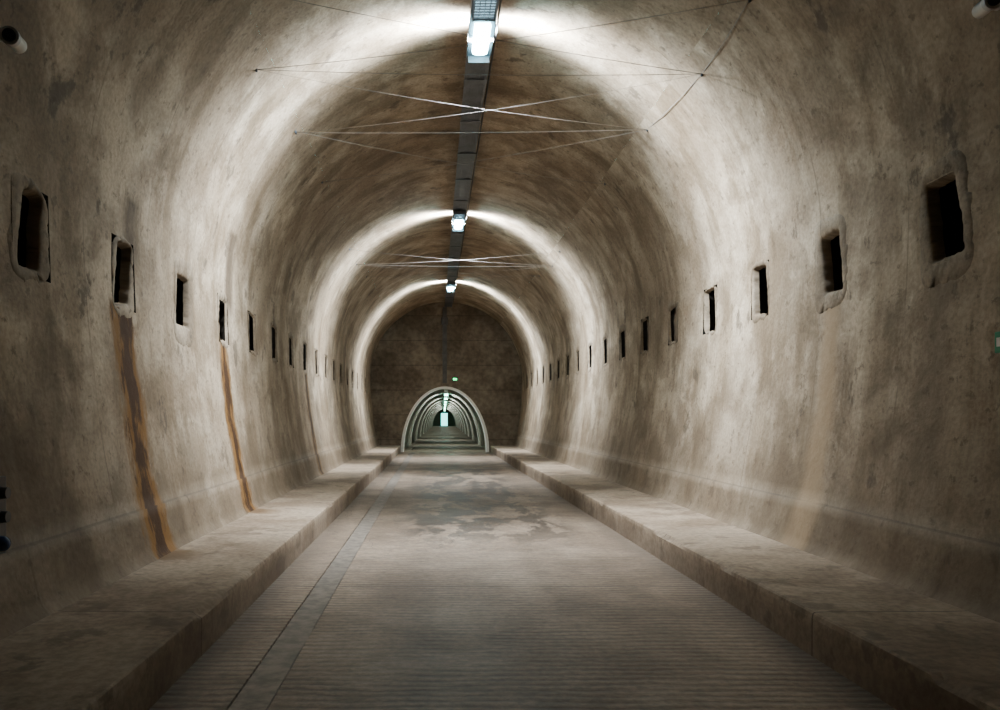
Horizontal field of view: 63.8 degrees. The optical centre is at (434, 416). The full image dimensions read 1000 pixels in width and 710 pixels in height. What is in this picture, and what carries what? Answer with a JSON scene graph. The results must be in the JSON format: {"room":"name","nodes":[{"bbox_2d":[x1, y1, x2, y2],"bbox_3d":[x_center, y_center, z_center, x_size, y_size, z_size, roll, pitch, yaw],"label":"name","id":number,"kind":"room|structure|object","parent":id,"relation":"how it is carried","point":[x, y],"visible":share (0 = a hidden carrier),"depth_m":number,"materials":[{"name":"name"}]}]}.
{"room":"underground passage","nodes":[
{"label":"underground passage","id":0,"kind":"room"},
{"bbox_2d":[0,0,391,639],"bbox_3d":[-1.988,-1.167,12.860,0.850,4.534,33.720,0,0,0],"label":"wall","id":1,"kind":"structure","parent":0,"point":[152,124],"depth_m":6.42,"materials":[{"name":"paint"}]},
{"bbox_2d":[0,476,10,553],"bbox_3d":[-2.189,0.500,4.010,0.120,0.400,0.140,0,0,0],"label":"box","id":2,"kind":"object","parent":1,"relation":"attached to","point":[5,492],"visible":1,"depth_m":4.00,"materials":[{"name":"black plastic"}]},
{"bbox_2d":[0,486,10,498],"bbox_3d":[-2.164,0.380,4.010,0.050,0.068,0.068,0,0,0],"label":"outlet","id":3,"kind":"object","parent":2,"relation":"attached to","point":[5,492],"depth_m":3.99,"materials":[{"name":"paint"}]},
{"bbox_2d":[0,510,10,522],"bbox_3d":[-2.164,0.500,4.010,0.050,0.068,0.068,0,0,0],"label":"outlet","id":4,"kind":"object","parent":2,"relation":"attached to","point":[5,516],"depth_m":3.99,"materials":[{"name":"paint"}]},
{"bbox_2d":[0,26,26,53],"bbox_3d":[-2.241,-1.955,4.120,0.221,0.128,0.187,0,0,-15],"label":"security camera","id":5,"kind":"object","parent":1,"relation":"attached to","point":[9,35],"visible":1,"depth_m":4.06,"materials":[{"name":"white plastic"}]},
{"bbox_2d":[0,26,20,46],"bbox_3d":[-2.165,-1.940,4.077,0.092,0.097,0.052,0,0,-12],"label":"hood","id":6,"kind":"object","parent":5,"relation":"attached to","point":[9,35],"depth_m":4.06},
{"bbox_2d":[7,172,50,284],"bbox_3d":[-2.660,-1.099,4.726,0.566,0.653,0.531,0,0,0],"label":"wall niche","id":7,"kind":"object","parent":1,"relation":"attached to","point":[28,241],"visible":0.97,"depth_m":4.85,"materials":[{"name":"concrete"}]},
{"bbox_2d":[111,233,135,317],"bbox_3d":[-2.640,-1.077,6.167,0.508,0.650,0.477,0,0,0],"label":"wall niche","id":8,"kind":"object","parent":1,"relation":"attached to","point":[122,252],"visible":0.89,"depth_m":6.30,"materials":[{"name":"concrete"}]},
{"bbox_2d":[172,257,193,346],"bbox_3d":[-2.621,-1.089,7.607,0.512,0.874,0.646,0,0,0],"label":"wall niche","id":9,"kind":"object","parent":1,"relation":"attached to","point":[183,316],"visible":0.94,"depth_m":7.76,"materials":[{"name":"concrete"}]},
{"bbox_2d":[0,445,400,709],"bbox_3d":[-1.709,1.184,12.875,0.884,0.272,33.750,0,0,0],"label":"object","id":10,"kind":"structure","parent":1,"relation":"attached to","point":[122,645],"depth_m":4.40,"materials":[{"name":"concrete"}]},
{"bbox_2d":[217,290,228,348],"bbox_3d":[-2.651,-1.104,9.031,0.562,0.661,0.456,0,0,0],"label":"wall niche","id":11,"kind":"object","parent":1,"relation":"attached to","point":[222,306],"visible":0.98,"depth_m":9.22,"materials":[{"name":"concrete"}]},
{"bbox_2d":[247,310,256,356],"bbox_3d":[-2.634,-1.090,10.477,0.539,0.607,0.475,0,0,0],"label":"wall niche","id":12,"kind":"object","parent":1,"relation":"attached to","point":[252,338],"visible":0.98,"depth_m":10.64,"materials":[{"name":"concrete"}]},
{"bbox_2d":[271,321,277,363],"bbox_3d":[-2.633,-1.104,11.870,0.523,0.661,0.542,0,0,0],"label":"wall niche","id":13,"kind":"object","parent":1,"relation":"attached to","point":[273,324],"visible":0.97,"depth_m":12.08,"materials":[{"name":"concrete"}]},
{"bbox_2d":[288,332,293,368],"bbox_3d":[-2.642,-1.109,13.324,0.520,0.645,0.510,0,0,0],"label":"wall niche","id":14,"kind":"object","parent":1,"relation":"attached to","point":[290,337],"visible":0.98,"depth_m":13.50,"materials":[{"name":"concrete"}]},
{"bbox_2d":[302,340,307,374],"bbox_3d":[-2.672,-1.099,14.734,0.594,0.672,0.506,0,0,0],"label":"wall niche","id":15,"kind":"object","parent":1,"relation":"attached to","point":[305,361],"visible":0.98,"depth_m":14.97,"materials":[{"name":"concrete"}]},
{"bbox_2d":[315,347,318,376],"bbox_3d":[-2.644,-1.109,16.180,0.538,0.624,0.472,0,0,0],"label":"wall niche","id":16,"kind":"object","parent":1,"relation":"attached to","point":[316,349],"visible":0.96,"depth_m":16.35,"materials":[{"name":"concrete"}]},
{"bbox_2d":[325,354,327,380],"bbox_3d":[-2.647,-1.083,17.596,0.545,0.630,0.543,0,0,0],"label":"wall niche","id":17,"kind":"object","parent":1,"relation":"attached to","point":[326,356],"visible":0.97,"depth_m":17.80,"materials":[{"name":"concrete"}]},
{"bbox_2d":[333,359,335,383],"bbox_3d":[-2.688,-1.076,19.047,0.609,0.645,0.505,0,0,0],"label":"wall niche","id":18,"kind":"object","parent":1,"relation":"attached to","point":[334,373],"visible":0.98,"depth_m":19.21,"materials":[{"name":"concrete"}]},
{"bbox_2d":[340,363,341,385],"bbox_3d":[-2.636,-1.086,20.484,0.501,0.623,0.504,0,0,0],"label":"wall niche","id":19,"kind":"object","parent":1,"relation":"attached to","point":[340,363],"visible":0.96,"depth_m":20.63,"materials":[{"name":"concrete"}]},
{"bbox_2d":[346,365,348,387],"bbox_3d":[-2.671,-1.101,21.878,0.587,0.668,0.517,0,0,0],"label":"wall niche","id":20,"kind":"object","parent":1,"relation":"attached to","point":[347,380],"visible":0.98,"depth_m":22.04,"materials":[{"name":"concrete"}]},
{"bbox_2d":[352,369,353,389],"bbox_3d":[-2.629,-1.088,23.334,0.492,0.634,0.466,0,0,0],"label":"wall niche","id":21,"kind":"object","parent":1,"relation":"attached to","point":[352,369],"visible":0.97,"depth_m":23.55,"materials":[{"name":"concrete"}]},
{"bbox_2d":[357,264,511,266],"bbox_3d":[0.429,-3.288,17.325,4.270,0.063,0.024,0,0,-1],"label":"wire","id":22,"kind":"object","parent":1,"relation":"attached to","point":[357,264],"visible":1,"depth_m":17.33,"materials":[{"name":"metal"}]},
{"bbox_2d":[349,248,548,265],"bbox_3d":[0.433,-3.291,16.575,4.536,0.079,0.023,0,0,-20],"label":"wire","id":23,"kind":"object","parent":1,"relation":"attached to","point":[349,248],"visible":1,"depth_m":16.46,"materials":[{"name":"metal"}]},
{"bbox_2d":[294,130,605,185],"bbox_3d":[0.411,-3.354,10.500,4.678,0.092,0.024,0,0,-28],"label":"wire","id":24,"kind":"object","parent":1,"relation":"attached to","point":[295,130],"visible":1,"depth_m":10.29,"materials":[{"name":"metal"}]},
{"bbox_2d":[260,70,646,129],"bbox_3d":[0.393,-3.327,8.475,4.551,0.106,0.023,0,0,-23],"label":"wire","id":25,"kind":"object","parent":1,"relation":"attached to","point":[260,70],"visible":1,"depth_m":8.32,"materials":[{"name":"metal"}]},
{"bbox_2d":[366,266,545,277],"bbox_3d":[0.456,-3.316,18.250,4.586,0.128,0.023,0,0,23],"label":"wire","id":26,"kind":"object","parent":1,"relation":"attached to","point":[545,266],"visible":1,"depth_m":18.33,"materials":[{"name":"metal"}]},
{"bbox_2d":[356,251,558,264],"bbox_3d":[0.407,-3.306,16.690,4.400,0.089,0.023,0,0,16],"label":"wire","id":27,"kind":"object","parent":1,"relation":"attached to","point":[557,251],"visible":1,"depth_m":16.61,"materials":[{"name":"metal"}]},
{"bbox_2d":[298,129,645,132],"bbox_3d":[0.420,-3.359,9.400,4.145,0.042,0.024,0,0,1],"label":"wire","id":28,"kind":"object","parent":1,"relation":"attached to","point":[640,129],"visible":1,"depth_m":9.39,"materials":[{"name":"metal"}]},
{"bbox_2d":[274,70,686,75],"bbox_3d":[0.429,-3.288,7.625,4.270,0.063,0.024,0,0,-1],"label":"wire","id":29,"kind":"object","parent":1,"relation":"attached to","point":[274,70],"visible":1,"depth_m":7.62,"materials":[{"name":"metal"}]},
{"bbox_2d":[321,130,647,182],"bbox_3d":[0.429,-3.359,10.425,4.655,0.083,0.024,0,0,28],"label":"wire","id":30,"kind":"object","parent":1,"relation":"attached to","point":[641,130],"visible":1,"depth_m":10.24,"materials":[{"name":"metal"}]},
{"bbox_2d":[294,0,700,73],"bbox_3d":[0.433,-3.291,6.875,4.536,0.079,0.023,0,0,-20],"label":"wire","id":31,"kind":"object","parent":1,"relation":"attached to","point":[294,0],"visible":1,"depth_m":6.86,"materials":[{"name":"metal"}]},
{"bbox_2d":[295,74,699,134],"bbox_3d":[0.456,-3.316,8.550,4.586,0.128,0.023,0,0,23],"label":"wire","id":32,"kind":"object","parent":1,"relation":"attached to","point":[699,74],"visible":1,"depth_m":8.47,"materials":[{"name":"metal"}]},
{"bbox_2d":[255,0,744,71],"bbox_3d":[0.407,-3.306,6.990,4.400,0.089,0.023,0,0,16],"label":"wire","id":33,"kind":"object","parent":1,"relation":"attached to","point":[257,69],"visible":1,"depth_m":6.93,"materials":[{"name":"metal"}]},
{"bbox_2d":[433,409,455,425],"bbox_3d":[1.334,0.000,115.000,4.000,2.800,0.001,0,0,0],"label":"wall","id":34,"kind":"structure","parent":0,"point":[450,418],"depth_m":114.99,"materials":[{"name":"paint"}]},
{"bbox_2d":[404,389,485,449],"bbox_3d":[0.854,0.100,72.500,4.200,2.420,85.000,0,0,0],"label":"wall","id":35,"kind":"structure","parent":0,"point":[478,422],"depth_m":41.98,"materials":[{"name":"paint"}]},
{"bbox_2d":[416,397,472,439],"bbox_3d":[0.547,0.075,45.550,3.300,2.450,0.300,0,0,0],"label":"trim","id":36,"kind":"structure","parent":35,"relation":"attached to","point":[443,397],"depth_m":45.41,"materials":[{"name":"paint"}]},
{"bbox_2d":[420,400,468,435],"bbox_3d":[0.638,0.075,53.550,3.300,2.450,0.300,0,0,0],"label":"trim","id":37,"kind":"structure","parent":35,"relation":"attached to","point":[443,400],"depth_m":53.40,"materials":[{"name":"paint"}]},
{"bbox_2d":[423,403,465,433],"bbox_3d":[0.728,0.075,61.550,3.300,2.450,0.300,0,0,0],"label":"trim","id":38,"kind":"structure","parent":35,"relation":"attached to","point":[439,403],"depth_m":61.40,"materials":[{"name":"paint"}]},
{"bbox_2d":[426,404,462,431],"bbox_3d":[0.819,0.075,69.550,3.300,2.450,0.300,0,0,0],"label":"trim","id":39,"kind":"structure","parent":35,"relation":"attached to","point":[442,404],"depth_m":69.40,"materials":[{"name":"paint"}]},
{"bbox_2d":[410,393,479,444],"bbox_3d":[0.455,0.075,37.350,3.300,2.450,0.300,0,0,0],"label":"trim","id":40,"kind":"structure","parent":35,"relation":"attached to","point":[441,393],"depth_m":37.20,"materials":[{"name":"paint"}]},
{"bbox_2d":[370,302,521,451],"bbox_3d":[0.420,-1.515,29.875,5.880,5.730,0.350,0,0,0],"label":"wall","id":41,"kind":"structure","parent":0,"point":[407,361],"depth_m":29.70,"materials":[{"name":"concrete"}]},
{"bbox_2d":[441,307,447,382],"bbox_3d":[0.360,-2.670,29.645,0.240,2.820,0.130,0,0,0],"label":"drop trunking","id":42,"kind":"object","parent":41,"relation":"attached to","point":[444,320],"visible":1,"depth_m":29.63,"materials":[{"name":"paint"}]},
{"bbox_2d":[401,387,488,451],"bbox_3d":[0.370,0.085,29.925,3.280,2.430,0.550,0,0,0],"label":"trim","id":43,"kind":"structure","parent":41,"relation":"attached to","point":[437,388],"depth_m":29.65,"materials":[{"name":"white paint"}]},
{"bbox_2d":[245,0,727,323],"bbox_3d":[0.418,-3.853,12.860,4.023,0.838,33.721,0,0,0],"label":"ceiling","id":44,"kind":"structure","parent":0,"point":[511,214],"depth_m":10.36,"materials":[{"name":"paint"}]},
{"bbox_2d":[445,6,495,306],"bbox_3d":[0.490,-4.181,12.865,0.282,0.237,33.630,0,0,0],"label":"cable tray","id":45,"kind":"object","parent":44,"relation":"attached to","point":[475,78],"visible":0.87,"depth_m":11.95,"materials":[{"name":"grey paint"}]},
{"bbox_2d":[446,282,455,291],"bbox_3d":[0.490,-4.015,24.790,0.270,0.104,1.380,0,0,0],"label":"light","id":46,"kind":"object","parent":45,"relation":"attached to","point":[450,287],"visible":1,"depth_m":24.68,"materials":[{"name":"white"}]},
{"bbox_2d":[452,210,466,231],"bbox_3d":[0.490,-4.015,16.440,0.270,0.104,1.380,0,0,0],"label":"light","id":47,"kind":"object","parent":45,"relation":"attached to","point":[459,216],"visible":1,"depth_m":16.33,"materials":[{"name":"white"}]},
{"bbox_2d":[454,220,462,228],"bbox_3d":[0.490,-4.000,16.610,0.172,0.074,0.560,0,0,0],"label":"diffuser","id":48,"kind":"object","parent":47,"relation":"attached to","point":[458,224],"depth_m":16.50,"materials":[{"name":"white plastic"}]},
{"bbox_2d":[467,0,498,63],"bbox_3d":[0.490,-4.015,8.310,0.270,0.104,1.380,0,0,0],"label":"light","id":49,"kind":"object","parent":45,"relation":"attached to","point":[483,13],"visible":0.99,"depth_m":8.25,"materials":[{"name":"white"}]},
{"bbox_2d":[472,23,490,54],"bbox_3d":[0.490,-4.000,8.480,0.172,0.074,0.560,0,0,0],"label":"diffuser","id":50,"kind":"object","parent":49,"relation":"attached to","point":[483,30],"depth_m":8.40,"materials":[{"name":"white plastic"}]},
{"bbox_2d":[453,0,501,302],"bbox_3d":[0.660,-4.160,12.600,0.022,0.043,33.000,0,0,0],"label":"power cable","id":51,"kind":"object","parent":44,"relation":"attached to","point":[500,3],"visible":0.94,"depth_m":10.89,"materials":[{"name":"black rubber"}]},
{"bbox_2d":[149,426,895,709],"bbox_3d":[0.450,1.315,58.500,6.900,0.030,125.000,0,0,0],"label":"floor","id":52,"kind":"structure","parent":0,"point":[475,585],"depth_m":5.01,"materials":[{"name":"concrete"}]},
{"bbox_2d":[228,452,414,709],"bbox_3d":[-0.837,1.316,12.840,0.182,0.024,33.680,0,0,0],"label":"channel","id":53,"kind":"object","parent":52,"relation":"on","point":[260,690],"visible":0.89,"depth_m":5.03,"materials":[{"name":"grey concrete"}]},
{"bbox_2d":[500,0,999,622],"bbox_3d":[2.826,-1.167,12.860,0.860,4.534,33.720,0,0,0],"label":"wall","id":54,"kind":"structure","parent":0,"point":[862,433],"depth_m":6.64,"materials":[{"name":"paint"}]},
{"bbox_2d":[526,373,527,388],"bbox_3d":[3.477,-1.264,28.275,0.486,0.650,0.542,0,0,0],"label":"wall niche","id":55,"kind":"object","parent":54,"relation":"attached to","point":[526,373],"visible":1,"depth_m":28.33,"materials":[{"name":"concrete"}]},
{"bbox_2d":[536,367,537,385],"bbox_3d":[3.489,-1.282,25.381,0.529,0.626,0.500,0,0,0],"label":"wall niche","id":56,"kind":"object","parent":54,"relation":"attached to","point":[537,367],"visible":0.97,"depth_m":25.59,"materials":[{"name":"concrete"}]},
{"bbox_2d":[542,364,543,383],"bbox_3d":[3.519,-1.276,23.906,0.587,0.633,0.506,0,0,0],"label":"wall niche","id":57,"kind":"object","parent":54,"relation":"attached to","point":[543,364],"visible":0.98,"depth_m":24.12,"materials":[{"name":"concrete"}]},
{"bbox_2d":[549,360,551,381],"bbox_3d":[3.500,-1.280,22.469,0.541,0.678,0.575,0,0,0],"label":"wall niche","id":58,"kind":"object","parent":54,"relation":"attached to","point":[550,368],"visible":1,"depth_m":22.65,"materials":[{"name":"concrete"}]},
{"bbox_2d":[557,357,559,380],"bbox_3d":[3.487,-1.257,21.021,0.526,0.672,0.526,0,0,0],"label":"wall niche","id":59,"kind":"object","parent":54,"relation":"attached to","point":[558,358],"visible":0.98,"depth_m":21.17,"materials":[{"name":"concrete"}]},
{"bbox_2d":[566,352,568,379],"bbox_3d":[3.513,-1.258,19.575,0.573,0.699,0.474,0,0,0],"label":"wall niche","id":60,"kind":"object","parent":54,"relation":"attached to","point":[567,354],"visible":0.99,"depth_m":19.77,"materials":[{"name":"concrete"}]},
{"bbox_2d":[576,346,579,373],"bbox_3d":[3.493,-1.272,18.123,0.542,0.678,0.554,0,0,0],"label":"wall niche","id":61,"kind":"object","parent":54,"relation":"attached to","point":[577,348],"visible":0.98,"depth_m":18.32,"materials":[{"name":"concrete"}]},
{"bbox_2d":[588,341,591,372],"bbox_3d":[3.472,-1.256,16.683,0.510,0.680,0.467,0,0,0],"label":"wall niche","id":62,"kind":"object","parent":54,"relation":"attached to","point":[589,342],"visible":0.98,"depth_m":16.85,"materials":[{"name":"concrete"}]},
{"bbox_2d":[602,333,607,366],"bbox_3d":[3.484,-1.274,15.210,0.515,0.676,0.553,0,0,0],"label":"wall niche","id":63,"kind":"object","parent":54,"relation":"attached to","point":[605,338],"visible":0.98,"depth_m":15.42,"materials":[{"name":"concrete"}]},
{"bbox_2d":[619,324,625,360],"bbox_3d":[3.486,-1.284,13.764,0.534,0.644,0.509,0,0,0],"label":"wall niche","id":64,"kind":"object","parent":54,"relation":"attached to","point":[622,330],"visible":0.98,"depth_m":13.98,"materials":[{"name":"concrete"}]},
{"bbox_2d":[641,316,648,355],"bbox_3d":[3.521,-1.239,12.320,0.597,0.596,0.467,0,0,0],"label":"wall niche","id":65,"kind":"object","parent":54,"relation":"attached to","point":[645,321],"visible":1,"depth_m":12.53,"materials":[{"name":"concrete"}]},
{"bbox_2d":[668,301,677,345],"bbox_3d":[3.463,-1.279,10.898,0.470,0.630,0.491,0,0,0],"label":"wall niche","id":66,"kind":"object","parent":54,"relation":"attached to","point":[673,306],"visible":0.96,"depth_m":11.05,"materials":[{"name":"concrete"}]},
{"bbox_2d":[648,75,700,128],"bbox_3d":[2.516,-3.320,8.500,0.023,0.120,1.726,0,0,-2],"label":"wire","id":67,"kind":"object","parent":54,"relation":"attached to","point":[700,75],"visible":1,"depth_m":8.39,"materials":[{"name":"metal"}]},
{"bbox_2d":[703,284,717,335],"bbox_3d":[3.491,-1.241,9.417,0.536,0.598,0.515,0,0,0],"label":"wall niche","id":68,"kind":"object","parent":54,"relation":"attached to","point":[710,298],"visible":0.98,"depth_m":9.60,"materials":[{"name":"concrete"}]},
{"bbox_2d":[701,0,750,76],"bbox_3d":[2.530,-3.305,7.015,0.023,0.090,1.295,0,0,2],"label":"wire","id":69,"kind":"object","parent":54,"relation":"attached to","point":[749,1],"visible":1,"depth_m":6.91,"materials":[{"name":"metal"}]},
{"bbox_2d":[490,445,999,709],"bbox_3d":[2.519,1.184,12.875,0.944,0.272,33.750,0,0,0],"label":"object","id":70,"kind":"structure","parent":54,"relation":"attached to","point":[910,650],"depth_m":4.70,"materials":[{"name":"concrete"}]},
{"bbox_2d":[751,259,769,322],"bbox_3d":[3.465,-1.255,7.982,0.471,0.632,0.533,0,0,0],"label":"wall niche","id":71,"kind":"object","parent":54,"relation":"attached to","point":[760,294],"visible":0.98,"depth_m":8.15,"materials":[{"name":"concrete"}]},
{"bbox_2d":[815,214,847,313],"bbox_3d":[3.464,-1.258,6.539,0.501,0.810,0.572,0,0,0],"label":"wall niche","id":72,"kind":"object","parent":54,"relation":"attached to","point":[831,248],"visible":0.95,"depth_m":6.67,"materials":[{"name":"concrete"}]},
{"bbox_2d":[919,150,973,287],"bbox_3d":[3.501,-1.248,5.071,0.563,0.842,0.566,0,0,0],"label":"wall niche","id":73,"kind":"object","parent":54,"relation":"attached to","point":[946,222],"visible":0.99,"depth_m":5.22,"materials":[{"name":"concrete"}]},
{"bbox_2d":[972,0,999,17],"bbox_3d":[3.052,-2.261,4.380,0.139,0.119,0.187,0,0,15],"label":"security camera","id":74,"kind":"object","parent":54,"relation":"attached to","point":[983,7],"visible":1,"depth_m":4.37,"materials":[{"name":"white plastic"}]},
{"bbox_2d":[981,0,999,10],"bbox_3d":[3.015,-2.250,4.327,0.092,0.097,0.052,0,0,12],"label":"hood","id":75,"kind":"object","parent":74,"relation":"attached to","point":[986,5],"depth_m":4.32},
{"bbox_2d":[995,331,999,352],"bbox_3d":[3.187,-0.420,4.475,0.066,0.120,0.090,0,0,0],"label":"button","id":76,"kind":"object","parent":54,"relation":"attached to","point":[997,334],"visible":1,"depth_m":4.49,"materials":[{"name":"green plastic"}]}
]}

